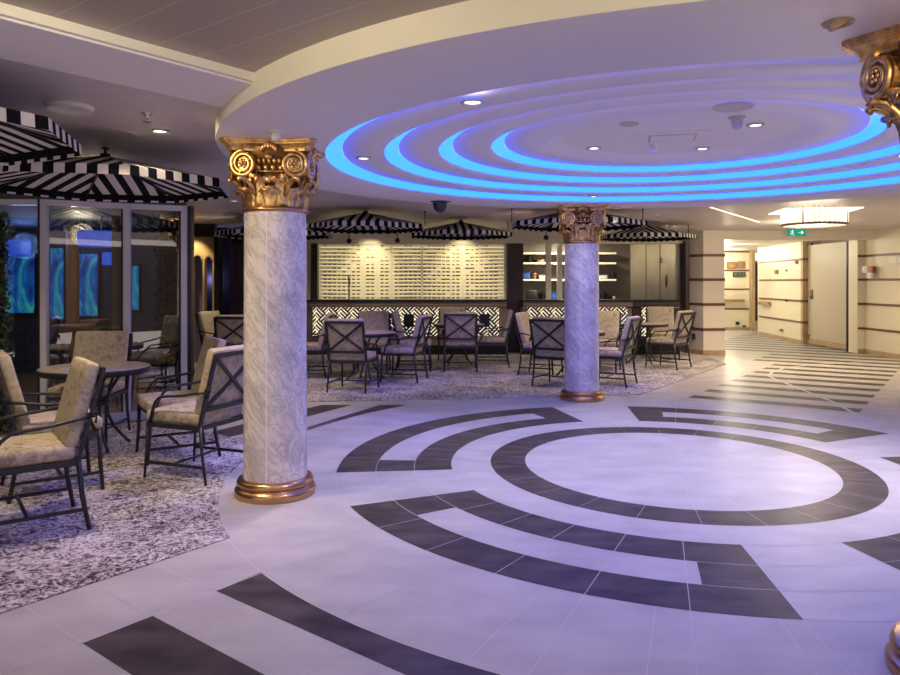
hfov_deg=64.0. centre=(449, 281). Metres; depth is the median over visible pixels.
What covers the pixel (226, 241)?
wall
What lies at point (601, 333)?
round table
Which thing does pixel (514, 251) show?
wall panel
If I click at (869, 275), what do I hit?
wall switch
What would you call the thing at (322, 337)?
cushion
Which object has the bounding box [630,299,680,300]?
countertop
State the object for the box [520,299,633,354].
bar counter
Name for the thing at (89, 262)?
wall screen
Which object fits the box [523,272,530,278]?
tub
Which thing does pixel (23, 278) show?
wall screen
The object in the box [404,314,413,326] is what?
box
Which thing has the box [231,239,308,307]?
wall
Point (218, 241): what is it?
wall
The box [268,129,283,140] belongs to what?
ceiling spotlight
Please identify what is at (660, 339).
seat cushion
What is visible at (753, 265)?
doorway
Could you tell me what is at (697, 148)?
recessed light
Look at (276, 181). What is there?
column
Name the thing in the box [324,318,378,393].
armchair
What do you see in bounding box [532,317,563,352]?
chair back
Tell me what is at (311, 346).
seat cushion
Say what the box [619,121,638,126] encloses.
ceiling vent
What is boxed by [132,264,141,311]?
wall screen
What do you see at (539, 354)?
seat cushion
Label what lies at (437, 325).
round table
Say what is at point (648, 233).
umbrella
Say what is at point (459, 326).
cushion
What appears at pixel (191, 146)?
ceiling
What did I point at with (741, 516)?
floor
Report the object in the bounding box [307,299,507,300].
countertop
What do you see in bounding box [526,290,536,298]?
box
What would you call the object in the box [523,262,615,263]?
shelf
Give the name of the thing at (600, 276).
tray
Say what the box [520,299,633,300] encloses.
countertop
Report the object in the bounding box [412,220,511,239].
umbrella
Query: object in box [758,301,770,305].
handrail
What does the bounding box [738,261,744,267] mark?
wall plaque
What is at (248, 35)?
ceiling
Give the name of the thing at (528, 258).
pot
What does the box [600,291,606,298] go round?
pot
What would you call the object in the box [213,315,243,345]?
armchair
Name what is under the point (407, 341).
seat cushion
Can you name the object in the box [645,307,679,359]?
armchair
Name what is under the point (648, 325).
round table
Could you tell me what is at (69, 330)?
wooden table
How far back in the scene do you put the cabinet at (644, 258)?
16.00 m
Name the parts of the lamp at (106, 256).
lamp shade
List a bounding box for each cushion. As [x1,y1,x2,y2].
[0,350,29,426]
[0,432,74,468]
[16,409,102,434]
[47,380,124,396]
[52,356,99,446]
[73,331,128,380]
[136,390,197,410]
[146,400,241,425]
[191,336,225,391]
[195,345,242,414]
[307,342,325,350]
[318,312,334,345]
[327,318,364,355]
[330,351,375,360]
[359,311,388,339]
[366,340,388,347]
[381,345,422,353]
[392,311,404,340]
[400,338,431,345]
[410,314,430,348]
[439,307,464,331]
[445,312,475,341]
[445,341,474,345]
[478,336,504,342]
[501,309,512,338]
[515,312,533,343]
[523,342,534,348]
[536,351,563,357]
[599,311,619,338]
[599,339,618,346]
[599,347,631,356]
[618,316,639,351]
[646,336,685,343]
[647,307,673,330]
[648,331,672,336]
[671,310,693,339]
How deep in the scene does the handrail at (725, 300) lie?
22.97 m
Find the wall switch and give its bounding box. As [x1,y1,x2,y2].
[867,273,873,277]
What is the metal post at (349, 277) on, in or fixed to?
on the bar counter at (317, 310)
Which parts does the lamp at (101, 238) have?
lamp shade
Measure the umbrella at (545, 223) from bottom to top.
0.296 m
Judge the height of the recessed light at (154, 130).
0.018 m
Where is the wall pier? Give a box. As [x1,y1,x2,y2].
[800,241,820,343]
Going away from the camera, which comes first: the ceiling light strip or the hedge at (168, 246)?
the hedge at (168, 246)
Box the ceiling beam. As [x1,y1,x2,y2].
[0,16,251,106]
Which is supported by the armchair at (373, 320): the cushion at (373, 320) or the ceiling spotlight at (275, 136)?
the cushion at (373, 320)
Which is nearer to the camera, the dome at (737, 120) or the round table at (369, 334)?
the dome at (737, 120)
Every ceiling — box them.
[0,0,468,71]
[0,14,899,231]
[215,0,899,208]
[724,240,848,250]
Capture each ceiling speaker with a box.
[45,101,93,115]
[79,127,135,138]
[712,102,753,112]
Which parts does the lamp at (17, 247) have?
lamp shade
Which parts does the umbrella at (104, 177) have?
hanging rod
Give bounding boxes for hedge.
[0,212,11,434]
[152,212,178,391]
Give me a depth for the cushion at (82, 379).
4.52 m
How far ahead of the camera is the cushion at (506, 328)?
13.03 m
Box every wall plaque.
[727,262,736,268]
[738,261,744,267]
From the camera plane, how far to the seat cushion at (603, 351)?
10.63 m
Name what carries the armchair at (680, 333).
on the floor at (493, 379)
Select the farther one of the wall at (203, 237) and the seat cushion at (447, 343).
the wall at (203, 237)
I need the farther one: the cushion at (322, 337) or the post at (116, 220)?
the cushion at (322, 337)
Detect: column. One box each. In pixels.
[219,136,325,504]
[556,203,609,402]
[842,24,899,674]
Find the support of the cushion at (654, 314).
on the armchair at (653, 314)
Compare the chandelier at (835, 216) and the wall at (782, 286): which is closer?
the chandelier at (835, 216)
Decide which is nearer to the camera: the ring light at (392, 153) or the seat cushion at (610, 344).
the ring light at (392, 153)
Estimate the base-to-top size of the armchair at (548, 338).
1.038 m
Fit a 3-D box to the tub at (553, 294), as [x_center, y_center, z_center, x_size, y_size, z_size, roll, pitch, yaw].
[2.537,0.333,17.480,0.205,0.172,0.220,0,0,0]
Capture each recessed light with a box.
[150,128,169,133]
[355,156,371,159]
[460,97,484,105]
[587,146,600,149]
[695,147,709,149]
[746,122,764,126]
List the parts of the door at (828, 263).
kick plate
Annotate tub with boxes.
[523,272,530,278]
[551,292,556,298]
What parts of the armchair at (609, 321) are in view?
frame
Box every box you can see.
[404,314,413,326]
[479,314,489,326]
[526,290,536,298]
[889,256,899,263]
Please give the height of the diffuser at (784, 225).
0.008 m
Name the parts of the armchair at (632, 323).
leg, arm, seat frame, leg, frame, leg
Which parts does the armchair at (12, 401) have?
leg, frame, leg, arm, arm, seat frame, leg, leg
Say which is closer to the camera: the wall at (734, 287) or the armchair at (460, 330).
the armchair at (460, 330)
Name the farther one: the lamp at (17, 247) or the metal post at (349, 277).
the metal post at (349, 277)
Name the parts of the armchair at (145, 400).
leg, leg, arm, arm, leg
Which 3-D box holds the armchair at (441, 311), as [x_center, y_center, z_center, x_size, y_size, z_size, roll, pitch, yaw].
[0.050,1.027,14.506,0.641,1.038,0.709,0,0,0]
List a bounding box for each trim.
[0,2,253,80]
[306,232,684,243]
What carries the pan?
on the countertop
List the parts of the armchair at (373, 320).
frame, leg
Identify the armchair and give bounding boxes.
[0,350,104,503]
[0,356,105,529]
[45,331,132,441]
[135,336,230,465]
[143,345,242,485]
[195,311,219,344]
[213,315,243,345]
[307,312,336,378]
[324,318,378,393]
[353,311,391,374]
[380,314,432,382]
[390,311,431,371]
[437,307,466,359]
[442,312,478,371]
[477,309,514,366]
[513,312,562,375]
[529,317,563,386]
[599,311,622,372]
[599,316,642,387]
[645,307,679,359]
[645,310,695,369]
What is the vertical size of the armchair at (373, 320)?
1.038 m
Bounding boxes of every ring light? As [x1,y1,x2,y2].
[326,118,899,200]
[384,127,899,191]
[439,128,899,181]
[492,108,886,171]
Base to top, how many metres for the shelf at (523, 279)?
0.045 m
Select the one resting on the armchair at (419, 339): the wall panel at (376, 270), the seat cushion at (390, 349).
the seat cushion at (390, 349)
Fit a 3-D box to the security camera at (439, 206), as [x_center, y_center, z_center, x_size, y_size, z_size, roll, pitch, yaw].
[-0.124,-0.929,8.944,0.255,0.142,0.255,0,0,0]
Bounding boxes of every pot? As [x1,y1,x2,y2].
[525,255,532,261]
[530,271,537,278]
[539,291,544,298]
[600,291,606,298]
[610,271,616,278]
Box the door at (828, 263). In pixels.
[807,241,848,351]
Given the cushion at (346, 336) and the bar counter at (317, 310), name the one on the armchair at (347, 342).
the cushion at (346, 336)
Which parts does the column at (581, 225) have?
scroll stem, scroll stem, scroll stem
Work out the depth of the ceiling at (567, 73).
4.05 m
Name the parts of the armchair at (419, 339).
leg, leg, arm, seat frame, leg, frame, leg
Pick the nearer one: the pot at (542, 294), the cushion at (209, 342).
the cushion at (209, 342)
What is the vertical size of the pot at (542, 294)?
0.195 m
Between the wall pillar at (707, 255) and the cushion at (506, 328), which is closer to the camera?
the cushion at (506, 328)
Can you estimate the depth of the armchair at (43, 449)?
4.47 m
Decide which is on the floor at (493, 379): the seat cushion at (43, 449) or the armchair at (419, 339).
the armchair at (419, 339)
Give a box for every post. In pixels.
[63,225,81,381]
[112,216,120,400]
[347,276,351,299]
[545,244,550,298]
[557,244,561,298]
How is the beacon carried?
attached to the wall at (882, 292)
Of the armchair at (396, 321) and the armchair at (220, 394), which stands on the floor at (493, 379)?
the armchair at (396, 321)
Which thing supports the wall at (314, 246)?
on the bar counter at (317, 310)
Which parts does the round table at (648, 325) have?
leg, leg, leg, leg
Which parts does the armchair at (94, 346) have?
seat frame, leg, arm, leg, frame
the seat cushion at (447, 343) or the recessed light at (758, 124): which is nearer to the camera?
the recessed light at (758, 124)
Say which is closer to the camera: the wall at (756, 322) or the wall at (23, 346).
the wall at (23, 346)
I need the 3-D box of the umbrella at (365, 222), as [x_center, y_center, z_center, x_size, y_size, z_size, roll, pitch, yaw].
[-1.300,-0.947,11.100,1.864,0.296,1.771,0,0,0]
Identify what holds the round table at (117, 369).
on the rug
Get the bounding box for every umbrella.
[0,107,81,165]
[0,147,228,202]
[212,226,332,239]
[306,211,425,233]
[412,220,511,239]
[510,209,647,231]
[600,225,697,241]
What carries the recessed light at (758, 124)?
in the ceiling at (567, 73)
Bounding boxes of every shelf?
[523,252,615,254]
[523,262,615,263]
[523,279,615,280]
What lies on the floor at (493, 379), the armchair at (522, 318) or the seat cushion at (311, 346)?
the armchair at (522, 318)
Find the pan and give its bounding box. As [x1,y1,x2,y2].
[609,296,622,298]
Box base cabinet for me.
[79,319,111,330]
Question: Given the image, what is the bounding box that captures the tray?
[599,275,606,278]
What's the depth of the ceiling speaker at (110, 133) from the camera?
5.25 m
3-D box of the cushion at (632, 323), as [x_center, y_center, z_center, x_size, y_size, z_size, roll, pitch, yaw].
[2.673,0.768,10.720,0.204,0.520,0.530,0,0,30]
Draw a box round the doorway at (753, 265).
[749,251,757,330]
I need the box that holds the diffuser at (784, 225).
[783,224,845,226]
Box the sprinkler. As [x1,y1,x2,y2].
[141,112,152,122]
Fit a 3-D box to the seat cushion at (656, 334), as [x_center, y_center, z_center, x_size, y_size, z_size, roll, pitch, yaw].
[4.296,1.052,14.525,0.545,0.109,0.535,0,0,8]
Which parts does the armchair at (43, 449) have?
arm, seat frame, arm, leg, leg, frame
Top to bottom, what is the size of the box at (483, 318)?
0.270 m
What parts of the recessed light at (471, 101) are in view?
bulb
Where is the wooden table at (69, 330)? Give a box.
[51,323,95,385]
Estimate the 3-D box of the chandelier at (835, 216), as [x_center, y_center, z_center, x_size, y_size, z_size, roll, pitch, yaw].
[5.560,-0.973,11.000,1.080,0.235,0.949,0,0,10]
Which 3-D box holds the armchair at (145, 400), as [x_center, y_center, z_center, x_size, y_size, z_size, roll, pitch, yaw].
[-2.403,1.027,6.470,0.709,1.038,0.641,0,0,-32]
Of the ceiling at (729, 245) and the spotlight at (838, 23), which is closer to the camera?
the spotlight at (838, 23)
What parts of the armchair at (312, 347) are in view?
seat frame, leg, frame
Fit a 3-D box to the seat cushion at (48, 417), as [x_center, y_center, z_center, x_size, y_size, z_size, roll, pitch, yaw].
[-2.960,1.052,5.435,0.535,0.109,0.545,0,0,-36]
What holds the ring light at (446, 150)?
attached to the ceiling at (567, 73)
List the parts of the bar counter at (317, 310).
dark panel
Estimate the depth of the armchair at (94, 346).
7.42 m
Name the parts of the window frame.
rail, post, rail, panel, rail, post, rail, rail, post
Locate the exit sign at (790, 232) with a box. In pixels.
[787,228,805,235]
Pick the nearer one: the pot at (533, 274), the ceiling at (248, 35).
the ceiling at (248, 35)
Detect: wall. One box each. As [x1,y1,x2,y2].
[3,231,159,372]
[194,224,216,363]
[207,228,230,314]
[214,236,222,314]
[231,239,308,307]
[306,244,310,299]
[311,243,318,298]
[523,244,659,306]
[679,241,689,352]
[724,251,748,329]
[755,251,757,329]
[758,248,758,334]
[759,242,800,343]
[849,240,864,352]
[864,228,899,358]
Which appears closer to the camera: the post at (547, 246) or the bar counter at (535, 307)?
the bar counter at (535, 307)
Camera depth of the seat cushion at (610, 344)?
12.15 m
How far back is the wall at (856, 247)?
15.66 m
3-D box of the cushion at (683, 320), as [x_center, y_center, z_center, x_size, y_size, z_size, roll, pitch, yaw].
[4.145,0.768,12.839,0.204,0.520,0.530,0,0,43]
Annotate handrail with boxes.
[724,299,744,301]
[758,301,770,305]
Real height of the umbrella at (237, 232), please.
0.326 m
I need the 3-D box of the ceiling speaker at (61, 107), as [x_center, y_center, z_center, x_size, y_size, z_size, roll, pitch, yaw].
[-2.353,-1.075,4.459,0.270,0.030,0.270,0,0,0]
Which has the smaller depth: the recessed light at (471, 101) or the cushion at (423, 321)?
the recessed light at (471, 101)
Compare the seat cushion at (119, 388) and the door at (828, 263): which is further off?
the door at (828, 263)
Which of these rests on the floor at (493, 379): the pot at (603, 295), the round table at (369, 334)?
the round table at (369, 334)
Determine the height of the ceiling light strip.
0.008 m
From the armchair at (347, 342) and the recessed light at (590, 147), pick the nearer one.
the recessed light at (590, 147)
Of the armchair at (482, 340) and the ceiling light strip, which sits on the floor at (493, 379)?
the armchair at (482, 340)
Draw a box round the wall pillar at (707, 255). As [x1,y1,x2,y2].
[677,230,724,354]
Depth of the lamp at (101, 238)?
9.33 m
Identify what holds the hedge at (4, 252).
on the rug
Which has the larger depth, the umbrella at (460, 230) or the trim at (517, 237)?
the trim at (517, 237)
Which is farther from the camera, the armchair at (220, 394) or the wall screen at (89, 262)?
the wall screen at (89, 262)
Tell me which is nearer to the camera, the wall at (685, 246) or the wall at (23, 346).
the wall at (23, 346)
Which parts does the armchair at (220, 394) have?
leg, arm, seat frame, leg, leg, frame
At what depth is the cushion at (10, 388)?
5.04 m
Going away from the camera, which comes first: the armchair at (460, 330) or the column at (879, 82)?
the column at (879, 82)
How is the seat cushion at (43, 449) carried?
on the armchair at (43, 449)
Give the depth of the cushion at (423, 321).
11.08 m
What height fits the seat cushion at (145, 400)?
0.109 m
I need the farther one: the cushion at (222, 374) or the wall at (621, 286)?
the wall at (621, 286)
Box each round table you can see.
[36,361,150,452]
[345,330,395,379]
[433,323,484,364]
[555,330,604,377]
[621,322,668,363]
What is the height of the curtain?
2.300 m
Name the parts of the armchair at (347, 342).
leg, leg, frame, seat frame, leg, arm, leg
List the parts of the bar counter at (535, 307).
dark panel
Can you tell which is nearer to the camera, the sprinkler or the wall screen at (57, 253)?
the sprinkler
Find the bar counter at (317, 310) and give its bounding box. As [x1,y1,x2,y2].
[307,299,507,354]
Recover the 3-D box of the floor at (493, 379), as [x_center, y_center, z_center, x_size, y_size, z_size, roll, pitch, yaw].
[-0.570,1.546,12.575,11.860,0.006,7.650,0,0,0]
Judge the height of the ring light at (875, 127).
0.044 m
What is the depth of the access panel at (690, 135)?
6.23 m
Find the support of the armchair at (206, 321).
on the floor at (493, 379)
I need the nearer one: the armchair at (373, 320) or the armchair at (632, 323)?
the armchair at (632, 323)
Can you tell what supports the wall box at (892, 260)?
attached to the wall at (882, 292)
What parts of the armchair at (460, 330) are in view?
leg, seat frame, frame, leg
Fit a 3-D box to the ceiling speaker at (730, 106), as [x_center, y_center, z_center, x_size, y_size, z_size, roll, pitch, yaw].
[1.956,-1.207,4.976,0.270,0.012,0.270,0,0,0]
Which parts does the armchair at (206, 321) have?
frame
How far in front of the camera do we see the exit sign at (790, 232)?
14.58 m
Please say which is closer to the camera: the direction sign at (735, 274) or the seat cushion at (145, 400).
the seat cushion at (145, 400)
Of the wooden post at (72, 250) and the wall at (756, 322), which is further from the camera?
the wall at (756, 322)
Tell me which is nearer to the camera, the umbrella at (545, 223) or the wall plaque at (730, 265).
the umbrella at (545, 223)
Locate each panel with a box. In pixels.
[231,244,243,314]
[318,243,505,298]
[506,243,522,351]
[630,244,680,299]
[635,129,712,144]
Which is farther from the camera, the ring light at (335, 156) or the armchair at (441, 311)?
the armchair at (441, 311)
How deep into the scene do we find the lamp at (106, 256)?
11.42 m
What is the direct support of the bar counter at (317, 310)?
on the floor at (493, 379)
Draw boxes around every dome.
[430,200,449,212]
[728,115,745,129]
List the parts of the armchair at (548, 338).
leg, frame, seat frame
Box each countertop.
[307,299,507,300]
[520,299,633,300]
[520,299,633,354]
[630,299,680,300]
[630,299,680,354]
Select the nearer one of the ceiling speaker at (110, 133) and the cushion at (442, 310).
the ceiling speaker at (110, 133)
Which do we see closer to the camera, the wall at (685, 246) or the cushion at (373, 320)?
the cushion at (373, 320)
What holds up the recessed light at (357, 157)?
in the ceiling at (567, 73)
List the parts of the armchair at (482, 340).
seat frame, arm, leg, frame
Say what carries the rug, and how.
on the floor at (741, 516)
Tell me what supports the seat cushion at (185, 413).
on the armchair at (220, 394)
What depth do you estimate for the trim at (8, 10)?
3.31 m
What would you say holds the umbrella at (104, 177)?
hanging from the ceiling at (191, 146)
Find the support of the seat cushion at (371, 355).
on the armchair at (347, 342)
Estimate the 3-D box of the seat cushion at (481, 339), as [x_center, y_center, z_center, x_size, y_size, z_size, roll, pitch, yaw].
[0.745,1.052,13.301,0.535,0.109,0.545,0,0,2]
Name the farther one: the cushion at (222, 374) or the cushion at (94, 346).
the cushion at (94, 346)
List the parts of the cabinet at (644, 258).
panel, panel, door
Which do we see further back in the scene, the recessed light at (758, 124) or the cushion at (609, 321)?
the cushion at (609, 321)
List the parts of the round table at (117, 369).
leg, leg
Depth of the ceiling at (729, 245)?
18.89 m
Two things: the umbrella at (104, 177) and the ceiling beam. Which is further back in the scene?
the umbrella at (104, 177)
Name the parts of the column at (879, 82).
scroll stem, scroll stem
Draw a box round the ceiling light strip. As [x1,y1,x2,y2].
[709,207,757,221]
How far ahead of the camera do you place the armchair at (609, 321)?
12.62 m
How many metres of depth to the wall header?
15.30 m
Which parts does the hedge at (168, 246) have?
stem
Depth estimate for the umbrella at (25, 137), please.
4.35 m
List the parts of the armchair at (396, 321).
frame, leg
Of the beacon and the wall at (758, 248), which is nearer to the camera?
the beacon
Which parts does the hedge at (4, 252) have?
stem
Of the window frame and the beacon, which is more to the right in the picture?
the beacon
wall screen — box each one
[4,252,37,314]
[50,246,65,320]
[79,252,100,317]
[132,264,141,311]
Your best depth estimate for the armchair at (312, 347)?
11.54 m
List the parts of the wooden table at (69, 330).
leg, leg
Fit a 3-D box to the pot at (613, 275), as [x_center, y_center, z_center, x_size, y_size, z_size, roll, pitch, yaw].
[3.969,-0.164,17.480,0.184,0.195,0.184,0,0,0]
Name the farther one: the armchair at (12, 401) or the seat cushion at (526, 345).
the seat cushion at (526, 345)
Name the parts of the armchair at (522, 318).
frame, leg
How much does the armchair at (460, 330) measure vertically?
1.038 m
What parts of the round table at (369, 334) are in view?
leg, leg, leg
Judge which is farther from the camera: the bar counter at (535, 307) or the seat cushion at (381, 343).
the bar counter at (535, 307)
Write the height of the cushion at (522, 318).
0.520 m
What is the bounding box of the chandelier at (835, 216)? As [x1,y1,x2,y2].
[769,207,863,227]
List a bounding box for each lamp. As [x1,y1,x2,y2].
[4,217,31,255]
[77,217,111,247]
[102,227,111,264]
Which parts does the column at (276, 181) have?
scroll stem, scroll stem, scroll stem, scroll stem, scroll stem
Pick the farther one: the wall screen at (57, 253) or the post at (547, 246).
the post at (547, 246)
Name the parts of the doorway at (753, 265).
door panel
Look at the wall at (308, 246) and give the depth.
15.90 m
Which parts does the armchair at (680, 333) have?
leg, arm, seat frame, leg, frame, leg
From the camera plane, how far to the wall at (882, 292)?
14.99 m
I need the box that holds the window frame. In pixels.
[0,193,193,427]
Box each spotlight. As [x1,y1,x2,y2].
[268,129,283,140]
[821,17,854,31]
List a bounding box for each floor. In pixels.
[0,330,899,674]
[143,351,725,401]
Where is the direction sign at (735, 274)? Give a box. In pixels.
[733,272,744,276]
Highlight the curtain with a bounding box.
[195,256,201,358]
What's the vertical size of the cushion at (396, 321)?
0.520 m
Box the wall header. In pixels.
[724,231,873,239]
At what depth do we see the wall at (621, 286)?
17.69 m
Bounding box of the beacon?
[862,266,867,272]
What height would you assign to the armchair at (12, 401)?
1.038 m
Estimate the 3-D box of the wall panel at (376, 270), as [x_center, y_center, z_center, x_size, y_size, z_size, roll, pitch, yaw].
[-0.839,-0.235,15.963,4.152,1.230,0.185,0,0,0]
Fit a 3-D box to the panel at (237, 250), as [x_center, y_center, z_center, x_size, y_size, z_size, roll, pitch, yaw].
[-3.873,0.400,14.250,0.906,2.300,0.100,0,0,0]
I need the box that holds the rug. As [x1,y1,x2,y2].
[0,420,242,613]

